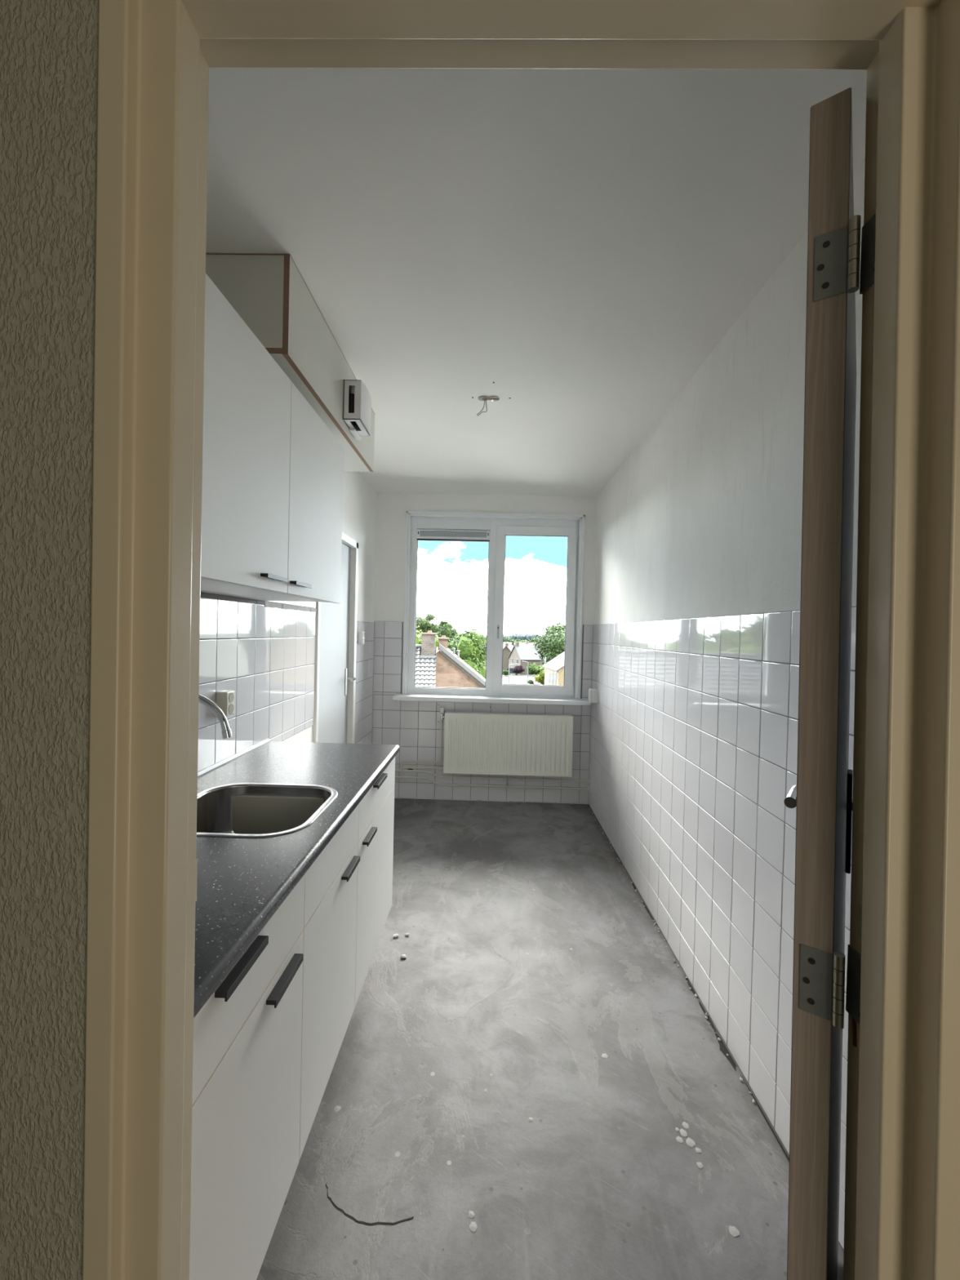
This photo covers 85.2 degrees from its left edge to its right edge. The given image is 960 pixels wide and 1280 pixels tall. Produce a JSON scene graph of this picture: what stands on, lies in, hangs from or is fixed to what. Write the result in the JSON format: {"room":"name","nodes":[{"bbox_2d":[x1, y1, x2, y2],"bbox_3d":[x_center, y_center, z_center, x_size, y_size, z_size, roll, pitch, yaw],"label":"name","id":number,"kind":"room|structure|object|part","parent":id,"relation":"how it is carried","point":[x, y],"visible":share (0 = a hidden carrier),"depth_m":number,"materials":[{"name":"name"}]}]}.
{"room":"hallway","nodes":[
{"label":"hallway","id":0,"kind":"room"},
{"bbox_2d":[0,0,98,1279],"bbox_3d":[0.008,0.129,0.558,3.200,2.573,0.087,1,1,1],"label":"wall","id":1,"kind":"structure","parent":0,"point":[49,48],"depth_m":0.52,"materials":[{"name":"beige paint"}]},
{"bbox_2d":[82,0,959,1279],"bbox_3d":[0.053,0.322,0.554,0.883,2.190,0.100,1,1,1],"label":"door frame","id":2,"kind":"structure","parent":1,"relation":"attached to","point":[902,1215],"depth_m":0.53,"materials":[{"name":"beige paint"}]},
{"bbox_3d":[-0.331,0.280,0.594,0.001,0.050,0.034,1,1,1],"label":"strike plate","id":3,"kind":"part","parent":2,"relation":"part of","materials":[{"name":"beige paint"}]},
{"bbox_3d":[0.420,0.385,0.581,0.003,0.076,0.032,1,1,1],"label":"hinge plate","id":4,"kind":"part","parent":2,"relation":"part of","materials":[{"name":"metal"}]},
{"bbox_3d":[0.427,-0.424,0.568,0.003,0.074,0.032,1,1,1],"label":"hinge plate","id":5,"kind":"part","parent":2,"relation":"part of","materials":[{"name":"metal"}]},
{"bbox_2d":[197,471,377,771],"bbox_3d":[-0.992,0.074,2.563,0.126,2.573,4.082,1,1,1],"label":"wall","id":6,"kind":"structure","parent":0,"point":[266,655],"depth_m":2.39,"materials":[{"name":"white tile"}]},
{"bbox_2d":[215,689,235,716],"bbox_3d":[-0.927,0.230,1.903,0.043,0.089,0.062,1,1,1],"label":"power socket","id":7,"kind":"object","parent":6,"relation":"attached to","point":[225,699],"visible":0.98,"depth_m":1.88,"materials":[{"name":"beige plastic"}]},
{"bbox_2d":[200,592,316,612],"bbox_3d":[-0.941,-0.148,1.775,0.008,0.026,2.296,1,1,1],"label":"trim","id":8,"kind":"structure","parent":6,"relation":"attached to","point":[267,604],"depth_m":2.26,"materials":[{"name":"white plastic"}]},
{"bbox_2d":[200,273,343,603],"bbox_3d":[-0.752,-0.481,1.637,0.353,0.662,1.168,1,1,1],"label":"upper cabinet","id":9,"kind":"object","parent":6,"relation":"attached to","point":[272,495],"visible":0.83,"depth_m":1.45,"materials":[{"name":"white plastic"}]},
{"bbox_3d":[-0.611,-0.473,1.343,0.016,0.662,0.585,1,1,1],"label":"door","id":10,"kind":"part","parent":9,"relation":"part of","materials":[{"name":"white laminate"}]},
{"bbox_3d":[-0.596,-0.180,1.517,0.021,0.012,0.142,1,1,1],"label":"handle","id":11,"kind":"part","parent":9,"relation":"part of","materials":[{"name":"black metal"}]},
{"bbox_3d":[-0.592,-0.183,1.730,0.021,0.012,0.144,1,1,1],"label":"handle","id":12,"kind":"part","parent":9,"relation":"part of","materials":[{"name":"black metal"}]},
{"bbox_3d":[-0.599,-0.482,1.928,0.016,0.662,0.579,1,1,1],"label":"door","id":13,"kind":"part","parent":9,"relation":"part of","materials":[{"name":"white laminate"}]},
{"bbox_2d":[313,532,358,743],"bbox_3d":[-0.950,0.326,3.368,0.152,2.047,0.850,1,1,1],"label":"door","id":14,"kind":"structure","parent":6,"relation":"in","point":[335,633],"depth_m":3.50,"materials":[{"name":"white wood"}]},
{"bbox_3d":[-0.897,0.273,3.619,0.059,0.020,0.113,1,1,1],"label":"lever handle","id":15,"kind":"part","parent":14,"relation":"part of","materials":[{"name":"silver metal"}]},
{"bbox_2d":[358,631,364,644],"bbox_3d":[-0.885,-0.016,3.896,0.037,0.093,0.055,1,1,1],"label":"power socket","id":16,"kind":"object","parent":6,"relation":"attached to","point":[361,634],"visible":1,"depth_m":3.87,"materials":[{"name":"white plastic"}]},
{"bbox_2d":[371,492,597,804],"bbox_3d":[0.026,0.069,4.484,2.085,2.573,0.210,1,1,1],"label":"wall","id":17,"kind":"structure","parent":0,"point":[415,726],"depth_m":4.39,"materials":[{"name":"white tile"}]},
{"bbox_2d":[392,511,591,706],"bbox_3d":[0.113,-0.273,4.362,1.614,1.570,0.270,1,1,1],"label":"window","id":18,"kind":"structure","parent":17,"relation":"in","point":[493,528],"depth_m":4.41,"materials":[{"name":"white plastic"}]},
{"bbox_2d":[417,528,489,542],"bbox_3d":[-0.226,-0.891,4.433,0.619,0.096,0.043,1,1,1],"label":"ventilation grille","id":19,"kind":"object","parent":18,"relation":"attached to","point":[440,535],"depth_m":4.42,"materials":[{"name":"metal"}]},
{"bbox_3d":[0.094,0.493,4.336,1.614,0.038,0.195,1,1,1],"label":"sill","id":20,"kind":"part","parent":18,"relation":"part of","materials":[{"name":"white stone"}]},
{"bbox_3d":[0.153,-0.066,4.412,0.024,0.132,0.010,1,1,1],"label":"handle plate","id":21,"kind":"part","parent":18,"relation":"part of","materials":[{"name":"white plastic"}]},
{"bbox_3d":[0.462,-0.247,4.438,0.678,1.421,0.060,1,1,1],"label":"sash","id":22,"kind":"part","parent":18,"relation":"part of","materials":[{"name":"white plastic"}]},
{"bbox_2d":[395,775,589,791],"bbox_3d":[-0.004,1.200,4.376,1.835,0.088,0.048,1,1,1],"label":"pipe","id":23,"kind":"object","parent":17,"relation":"attached to","point":[507,786],"visible":1,"depth_m":4.37,"materials":[{"name":"metal"}]},
{"bbox_2d":[395,768,590,784],"bbox_3d":[-0.003,1.147,4.375,1.835,0.092,0.048,1,1,1],"label":"pipe","id":24,"kind":"object","parent":17,"relation":"attached to","point":[397,770],"visible":0.93,"depth_m":4.37,"materials":[{"name":"metal"}]},
{"bbox_2d":[440,706,573,777],"bbox_3d":[0.210,0.842,4.323,1.100,0.534,0.088,1,1,1],"label":"radiator","id":25,"kind":"object","parent":17,"relation":"attached to","point":[506,744],"visible":1,"depth_m":4.29,"materials":[{"name":"beige metal"}]},
{"bbox_2d":[399,719,442,769],"bbox_3d":[-0.494,0.870,4.368,0.360,0.442,0.032,1,1,1],"label":"pipe","id":26,"kind":"object","parent":25,"relation":"attached to","point":[441,729],"visible":1,"depth_m":4.37,"materials":[{"name":"white metal"}]},
{"bbox_2d":[400,766,443,776],"bbox_3d":[-0.472,1.102,4.379,0.386,0.088,0.026,1,1,1],"label":"pipe","id":27,"kind":"object","parent":25,"relation":"attached to","point":[404,767],"visible":0.94,"depth_m":4.37,"materials":[{"name":"white metal"}]},
{"bbox_3d":[-0.315,0.586,4.351,0.036,0.048,0.036,1,1,1],"label":"thermostat knob","id":28,"kind":"part","parent":25,"relation":"part of","materials":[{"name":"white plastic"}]},
{"bbox_2d":[445,711,573,716],"bbox_3d":[0.238,0.613,4.319,1.045,0.006,0.084,1,1,1],"label":"grille","id":29,"kind":"object","parent":25,"relation":"attached to","point":[448,713],"depth_m":4.29,"materials":[{"name":"beige metal"}]},
{"bbox_2d":[205,67,866,497],"bbox_3d":[0.061,-1.295,1.496,3.200,0.251,6.232,1,1,1],"label":"ceiling","id":30,"kind":"structure","parent":0,"point":[569,248],"depth_m":1.49,"materials":[{"name":"paint"}]},
{"bbox_2d":[205,253,374,471],"bbox_3d":[-0.743,-1.047,2.203,0.333,0.306,1.183,1,1,1],"label":"soffit","id":31,"kind":"object","parent":30,"relation":"attached to","point":[269,293],"depth_m":1.67,"materials":[{"name":"white wood"}]},
{"bbox_3d":[-0.764,-1.047,1.620,0.315,0.284,0.012,1,1,1],"label":"panel","id":32,"kind":"part","parent":31,"relation":"part of","materials":[{"name":"white wood"}]},
{"bbox_3d":[-0.756,-0.904,2.206,0.315,0.018,1.183,1,1,1],"label":"panel","id":33,"kind":"part","parent":31,"relation":"part of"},
{"bbox_3d":[-0.586,-1.042,2.200,0.018,0.304,1.183,1,1,1],"label":"panel","id":34,"kind":"part","parent":31,"relation":"part of","materials":[{"name":"white wood"}]},
{"bbox_2d":[342,379,371,439],"bbox_3d":[-0.535,-1.010,2.307,0.081,0.178,0.212,1,1,1],"label":"door chime","id":35,"kind":"object","parent":31,"relation":"attached to","point":[357,400],"visible":1,"depth_m":2.22,"materials":[{"name":"white plastic"}]},
{"bbox_3d":[-0.573,-1.014,2.297,0.004,0.170,0.189,1,1,1],"label":"plate","id":36,"kind":"part","parent":35,"relation":"part of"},
{"bbox_2d":[476,395,499,416],"bbox_3d":[0.038,-1.144,2.566,0.111,0.088,0.052,1,1,1],"label":"wire","id":37,"kind":"object","parent":30,"relation":"hanging from","point":[493,398],"visible":1,"depth_m":2.56,"materials":[{"name":"metal"}]},
{"bbox_2d":[256,798,844,1279],"bbox_3d":[-0.007,1.521,1.539,3.200,0.260,6.232,1,1,1],"label":"floor","id":38,"kind":"structure","parent":0,"point":[540,1088],"depth_m":1.60,"materials":[{"name":"grey concrete"}]},
{"bbox_2d":[189,875,304,1279],"bbox_3d":[-0.685,0.952,0.913,0.586,0.884,0.556,1,1,1],"label":"base cabinet","id":39,"kind":"object","parent":38,"relation":"on","point":[246,1059],"visible":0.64,"depth_m":0.92,"materials":[{"name":"white laminate"}]},
{"bbox_3d":[-0.392,0.541,0.867,0.019,0.014,0.148,1,1,1],"label":"handle","id":40,"kind":"part","parent":39,"relation":"part of","materials":[{"name":"black metal"}]},
{"bbox_3d":[-0.411,0.587,0.902,0.018,0.140,0.554,1,1,1],"label":"drawer","id":41,"kind":"part","parent":39,"relation":"part of","materials":[{"name":"white laminate"}]},
{"bbox_3d":[-0.392,0.684,1.055,0.019,0.014,0.143,1,1,1],"label":"handle","id":42,"kind":"part","parent":39,"relation":"part of","materials":[{"name":"black metal"}]},
{"bbox_2d":[231,795,359,1159],"bbox_3d":[-0.674,0.944,1.435,0.586,0.884,0.486,1,1,1],"label":"base cabinet","id":43,"kind":"object","parent":38,"relation":"on","point":[331,882],"visible":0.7,"depth_m":1.42,"materials":[{"name":"white laminate"}]},
{"bbox_3d":[-0.408,0.918,1.429,0.018,0.530,0.483,1,1,1],"label":"door","id":44,"kind":"part","parent":43,"relation":"part of","materials":[{"name":"white laminate"}]},
{"bbox_3d":[-0.400,0.579,1.424,0.018,0.140,0.483,1,1,1],"label":"fascia panel","id":45,"kind":"part","parent":43,"relation":"part of","materials":[{"name":"white laminate"}]},
{"bbox_3d":[-0.382,0.677,1.549,0.019,0.014,0.138,1,1,1],"label":"handle","id":46,"kind":"part","parent":43,"relation":"part of","materials":[{"name":"black metal"}]},
{"bbox_2d":[355,756,395,1005],"bbox_3d":[-0.663,0.936,1.995,0.586,0.884,0.634,1,1,1],"label":"base cabinet","id":47,"kind":"object","parent":38,"relation":"on","point":[376,808],"visible":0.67,"depth_m":1.91,"materials":[{"name":"white laminate"}]},
{"bbox_2d":[193,737,399,1018],"bbox_3d":[-0.667,0.478,1.472,0.589,0.043,1.694,1,1,1],"label":"countertop","id":48,"kind":"structure","parent":47,"relation":"on","point":[242,882],"depth_m":1.19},
{"bbox_2d":[198,694,232,738],"bbox_3d":[-0.804,0.301,1.400,0.259,0.333,0.098,1,1,1],"label":"tap","id":49,"kind":"object","parent":48,"relation":"on","point":[226,731],"visible":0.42,"depth_m":1.41,"materials":[{"name":"silver metal"}]},
{"bbox_3d":[-0.956,0.456,1.477,0.009,0.013,1.694,1,1,1],"label":"sealing strip","id":50,"kind":"part","parent":48,"relation":"part of","materials":[{"name":"white plastic"}]},
{"bbox_2d":[196,782,337,837],"bbox_3d":[-0.646,0.560,1.477,0.418,0.185,0.434,1,1,1],"label":"sink","id":51,"kind":"object","parent":48,"relation":"in","point":[214,805],"visible":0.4,"depth_m":1.64,"materials":[{"name":"silver metal"}]},
{"bbox_3d":[-0.377,0.673,1.792,0.019,0.014,0.136,1,1,1],"label":"handle","id":52,"kind":"part","parent":47,"relation":"part of","materials":[{"name":"black metal"}]},
{"bbox_3d":[-0.389,0.570,1.984,0.018,0.140,0.632,1,1,1],"label":"drawer","id":53,"kind":"part","parent":47,"relation":"part of","materials":[{"name":"white laminate"}]},
{"bbox_3d":[-0.371,0.525,1.946,0.019,0.014,0.160,1,1,1],"label":"handle","id":54,"kind":"part","parent":47,"relation":"part of","materials":[{"name":"black metal"}]},
{"bbox_2d":[588,157,865,1249],"bbox_3d":[0.966,0.122,2.524,0.126,2.573,4.082,1,1,1],"label":"wall","id":55,"kind":"structure","parent":0,"point":[693,756],"depth_m":1.92,"materials":[{"name":"white tile"}]},
{"bbox_2d":[587,688,597,702],"bbox_3d":[0.899,0.443,4.157,0.062,0.106,0.095,1,1,1],"label":"junction box","id":56,"kind":"object","parent":55,"relation":"attached to","point":[593,692],"visible":1,"depth_m":4.11,"materials":[{"name":"white plastic"}]},
{"bbox_2d":[783,87,860,1279],"bbox_3d":[0.586,0.399,0.914,0.139,2.020,0.778,2,1,36],"label":"door","id":57,"kind":"structure","parent":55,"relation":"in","point":[822,793],"depth_m":0.59,"materials":[{"name":"brown wood"}]},
{"bbox_3d":[0.710,0.343,1.145,0.064,0.029,0.120,2,1,36],"label":"lever handle","id":58,"kind":"part","parent":57,"relation":"part of","materials":[{"name":"silver metal"}]},
{"label":"outside","id":59,"kind":"structure","parent":0,"visible":0},
{"bbox_3d":[0.808,11.176,55.267,120.000,0.050,81.800,1,1,1],"label":"forecourt","id":60,"kind":"object","parent":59,"visible":0},
{"bbox_2d":[416,613,440,639],"bbox_3d":[-10.276,2.634,95.891,5.864,15.352,5.441,1,1,1],"label":"broadleaf tree","id":61,"kind":"object","parent":60,"relation":"on","point":[424,624],"visible":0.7,"depth_m":94.86,"materials":[{"name":"green plant"}]},
{"bbox_2d":[415,626,441,648],"bbox_3d":[-8.133,4.272,74.067,6.756,12.854,6.379,2,1,31],"label":"broadleaf tree","id":62,"kind":"object","parent":60,"relation":"on","point":[418,642],"visible":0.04,"depth_m":72.79,"materials":[{"name":"green plant"}]},
{"bbox_2d":[414,630,485,688],"bbox_3d":[-6.499,5.396,29.553,17.400,12.040,13.115,1,1,-5],"label":"house","id":63,"kind":"structure","parent":60,"relation":"on","point":[441,667],"depth_m":28.13,"materials":[{"name":"brick"}]},
{"bbox_2d":[456,650,460,658],"bbox_3d":[-1.264,0.866,30.367,0.190,0.530,0.200,1,1,-5],"label":"roof vent","id":64,"kind":"object","parent":63,"relation":"attached to","point":[458,651],"depth_m":30.33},
{"bbox_2d":[447,623,486,679],"bbox_3d":[-2.566,4.034,81.837,10.192,13.368,10.161,1,1,1],"label":"broadleaf tree","id":65,"kind":"object","parent":60,"relation":"on","point":[471,646],"visible":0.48,"depth_m":79.79,"materials":[{"name":"green plant"}]},
{"bbox_2d":[542,652,564,684],"bbox_3d":[15.347,6.104,85.323,8.300,9.970,10.900,1,1,-4],"label":"house","id":66,"kind":"structure","parent":60,"relation":"on","point":[553,668],"depth_m":84.15,"materials":[{"name":"yellow brick"}]},
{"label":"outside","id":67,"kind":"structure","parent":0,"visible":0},
{"bbox_2d":[502,657,546,683],"bbox_3d":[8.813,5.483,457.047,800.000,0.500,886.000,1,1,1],"label":"ground","id":68,"kind":"structure","parent":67,"point":[503,681],"depth_m":148.84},
{"bbox_2d":[435,617,459,646],"bbox_3d":[-7.106,2.783,106.104,6.835,14.895,6.431,1,1,1],"label":"broadleaf tree","id":69,"kind":"object","parent":68,"relation":"on","point":[447,629],"visible":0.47,"depth_m":104.67,"materials":[{"name":"green plant"}]},
{"bbox_2d":[482,641,511,663],"bbox_3d":[6.303,4.652,200.005,11.500,8.920,8.700,1,1,1],"label":"house","id":70,"kind":"structure","parent":68,"relation":"on","point":[504,642],"depth_m":198.85,"materials":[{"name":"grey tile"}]},
{"bbox_2d":[458,632,540,641],"bbox_3d":[25.978,0.359,512.860,164.019,15.193,52.442,1,1,1],"label":"grove","id":71,"kind":"object","parent":68,"relation":"on","point":[518,636],"visible":0.16,"depth_m":491.62,"materials":[{"name":"green plant"}]},
{"bbox_2d":[502,643,513,670],"bbox_3d":[9.575,5.334,170.493,8.500,8.620,10.000,2,1,15],"label":"house","id":72,"kind":"structure","parent":68,"relation":"on","point":[507,650],"depth_m":165.97,"materials":[{"name":"brown brick"}]},
{"bbox_2d":[502,636,515,645],"bbox_3d":[11.796,2.612,233.996,9.913,8.318,10.570,1,1,1],"label":"tree","id":73,"kind":"object","parent":68,"relation":"on","point":[507,640],"visible":0.16,"depth_m":233.59,"materials":[{"name":"green plant"}]},
{"bbox_2d":[505,667,517,675],"bbox_3d":[9.288,8.925,149.489,4.134,1.941,1.850,1,1,1],"label":"car","id":74,"kind":"object","parent":68,"relation":"on","point":[511,670],"visible":0.32,"depth_m":148.59,"materials":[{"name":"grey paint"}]},
{"bbox_2d":[513,638,524,642],"bbox_3d":[20.133,3.256,261.639,8.828,8.316,10.211,1,1,1],"label":"tree","id":75,"kind":"object","parent":68,"relation":"on","point":[514,639],"visible":0.05,"depth_m":260.24,"materials":[{"name":"green plant"}]},
{"bbox_2d":[507,641,544,675],"bbox_3d":[13.640,5.323,154.793,8.000,9.320,8.100,1,1,-24],"label":"house","id":76,"kind":"structure","parent":68,"relation":"on","point":[518,654],"depth_m":152.41,"materials":[{"name":"brown brick"}]},
{"bbox_2d":[518,637,539,642],"bbox_3d":[27.971,2.609,289.794,18.793,8.914,14.081,1,1,1],"label":"tree","id":77,"kind":"object","parent":68,"relation":"on","point":[534,638],"visible":0.16,"depth_m":287.29,"materials":[{"name":"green plant"}]},
{"bbox_2d":[513,641,544,664],"bbox_3d":[18.567,4.975,198.265,11.500,8.920,8.700,1,1,1],"label":"house","id":78,"kind":"structure","parent":68,"relation":"on","point":[526,642],"depth_m":197.72,"materials":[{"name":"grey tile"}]},
{"bbox_2d":[526,662,544,675],"bbox_3d":[15.700,8.203,146.047,5.567,3.628,5.683,1,1,1],"label":"shrub","id":79,"kind":"object","parent":68,"relation":"on","point":[533,668],"visible":0.91,"depth_m":145.71,"materials":[{"name":"green plant"}]},
{"bbox_2d":[533,620,564,664],"bbox_3d":[19.234,3.229,107.864,16.862,15.267,17.179,1,1,1],"label":"broadleaf tree","id":80,"kind":"object","parent":68,"relation":"on","point":[553,642],"visible":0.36,"depth_m":104.67,"materials":[{"name":"green plant"}]},
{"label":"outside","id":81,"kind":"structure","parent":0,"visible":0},
{"bbox_2d":[505,680,540,684],"bbox_3d":[14.241,10.373,127.159,16.000,0.100,7.500,1,1,1],"label":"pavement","id":82,"kind":"structure","parent":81,"point":[506,681],"depth_m":126.54,"materials":[{"name":"grey concrete"}]},
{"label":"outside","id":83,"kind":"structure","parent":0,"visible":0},
{"bbox_3d":[-0.946,10.166,117.706,34.000,0.070,11.000,1,1,1],"label":"pavement","id":84,"kind":"object","parent":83,"visible":0},
{"bbox_2d":[508,663,519,684],"bbox_3d":[7.668,7.871,118.000,2.445,5.064,0.300,1,1,1],"label":"street lamp","id":85,"kind":"object","parent":84,"relation":"on","point":[514,664],"visible":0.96,"depth_m":117.92,"materials":[{"name":"white metal"}]},
{"bbox_3d":[7.498,7.867,118.004,2.106,5.064,0.200,1,1,1],"label":"post","id":86,"kind":"part","parent":85,"relation":"part of","materials":[{"name":"grey metal"}]},
{"bbox_2d":[522,661,528,684],"bbox_3d":[10.142,7.582,117.947,1.460,5.764,0.300,1,1,1],"label":"street lamp","id":87,"kind":"object","parent":84,"relation":"on","point":[522,661],"visible":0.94,"depth_m":117.83,"materials":[{"name":"white metal"}]},
{"bbox_2d":[526,679,533,684],"bbox_3d":[11.608,9.746,119.872,1.705,1.420,1.706,1,1,1],"label":"shrub","id":88,"kind":"object","parent":84,"relation":"on","point":[530,682],"visible":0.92,"depth_m":119.60,"materials":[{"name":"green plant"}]},
{"bbox_2d":[533,670,544,684],"bbox_3d":[13.878,8.594,118.229,3.878,3.677,3.363,1,1,1],"label":"shrub","id":89,"kind":"object","parent":84,"relation":"on","point":[540,679],"visible":0.61,"depth_m":117.28,"materials":[{"name":"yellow plant"}]},
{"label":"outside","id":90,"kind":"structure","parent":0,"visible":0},
{"bbox_2d":[502,675,535,680],"bbox_3d":[2.486,9.921,139.391,120.000,0.060,15.500,1,1,1],"label":"street","id":91,"kind":"structure","parent":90,"point":[517,677],"depth_m":138.91,"materials":[{"name":"grey asphalt"}]},
{"bbox_2d":[502,670,510,675],"bbox_3d":[6.749,9.031,144.159,3.418,1.750,3.341,1,1,1],"label":"shrub","id":92,"kind":"object","parent":91,"relation":"on","point":[504,672],"visible":0.77,"depth_m":143.14,"materials":[{"name":"green plant"}]},
{"bbox_2d":[512,664,524,673],"bbox_3d":[10.771,8.221,145.829,3.609,2.854,3.215,1,1,1],"label":"shrub","id":93,"kind":"object","parent":91,"relation":"on","point":[517,668],"visible":1,"depth_m":145.18,"materials":[{"name":"purple plant"}]}
]}

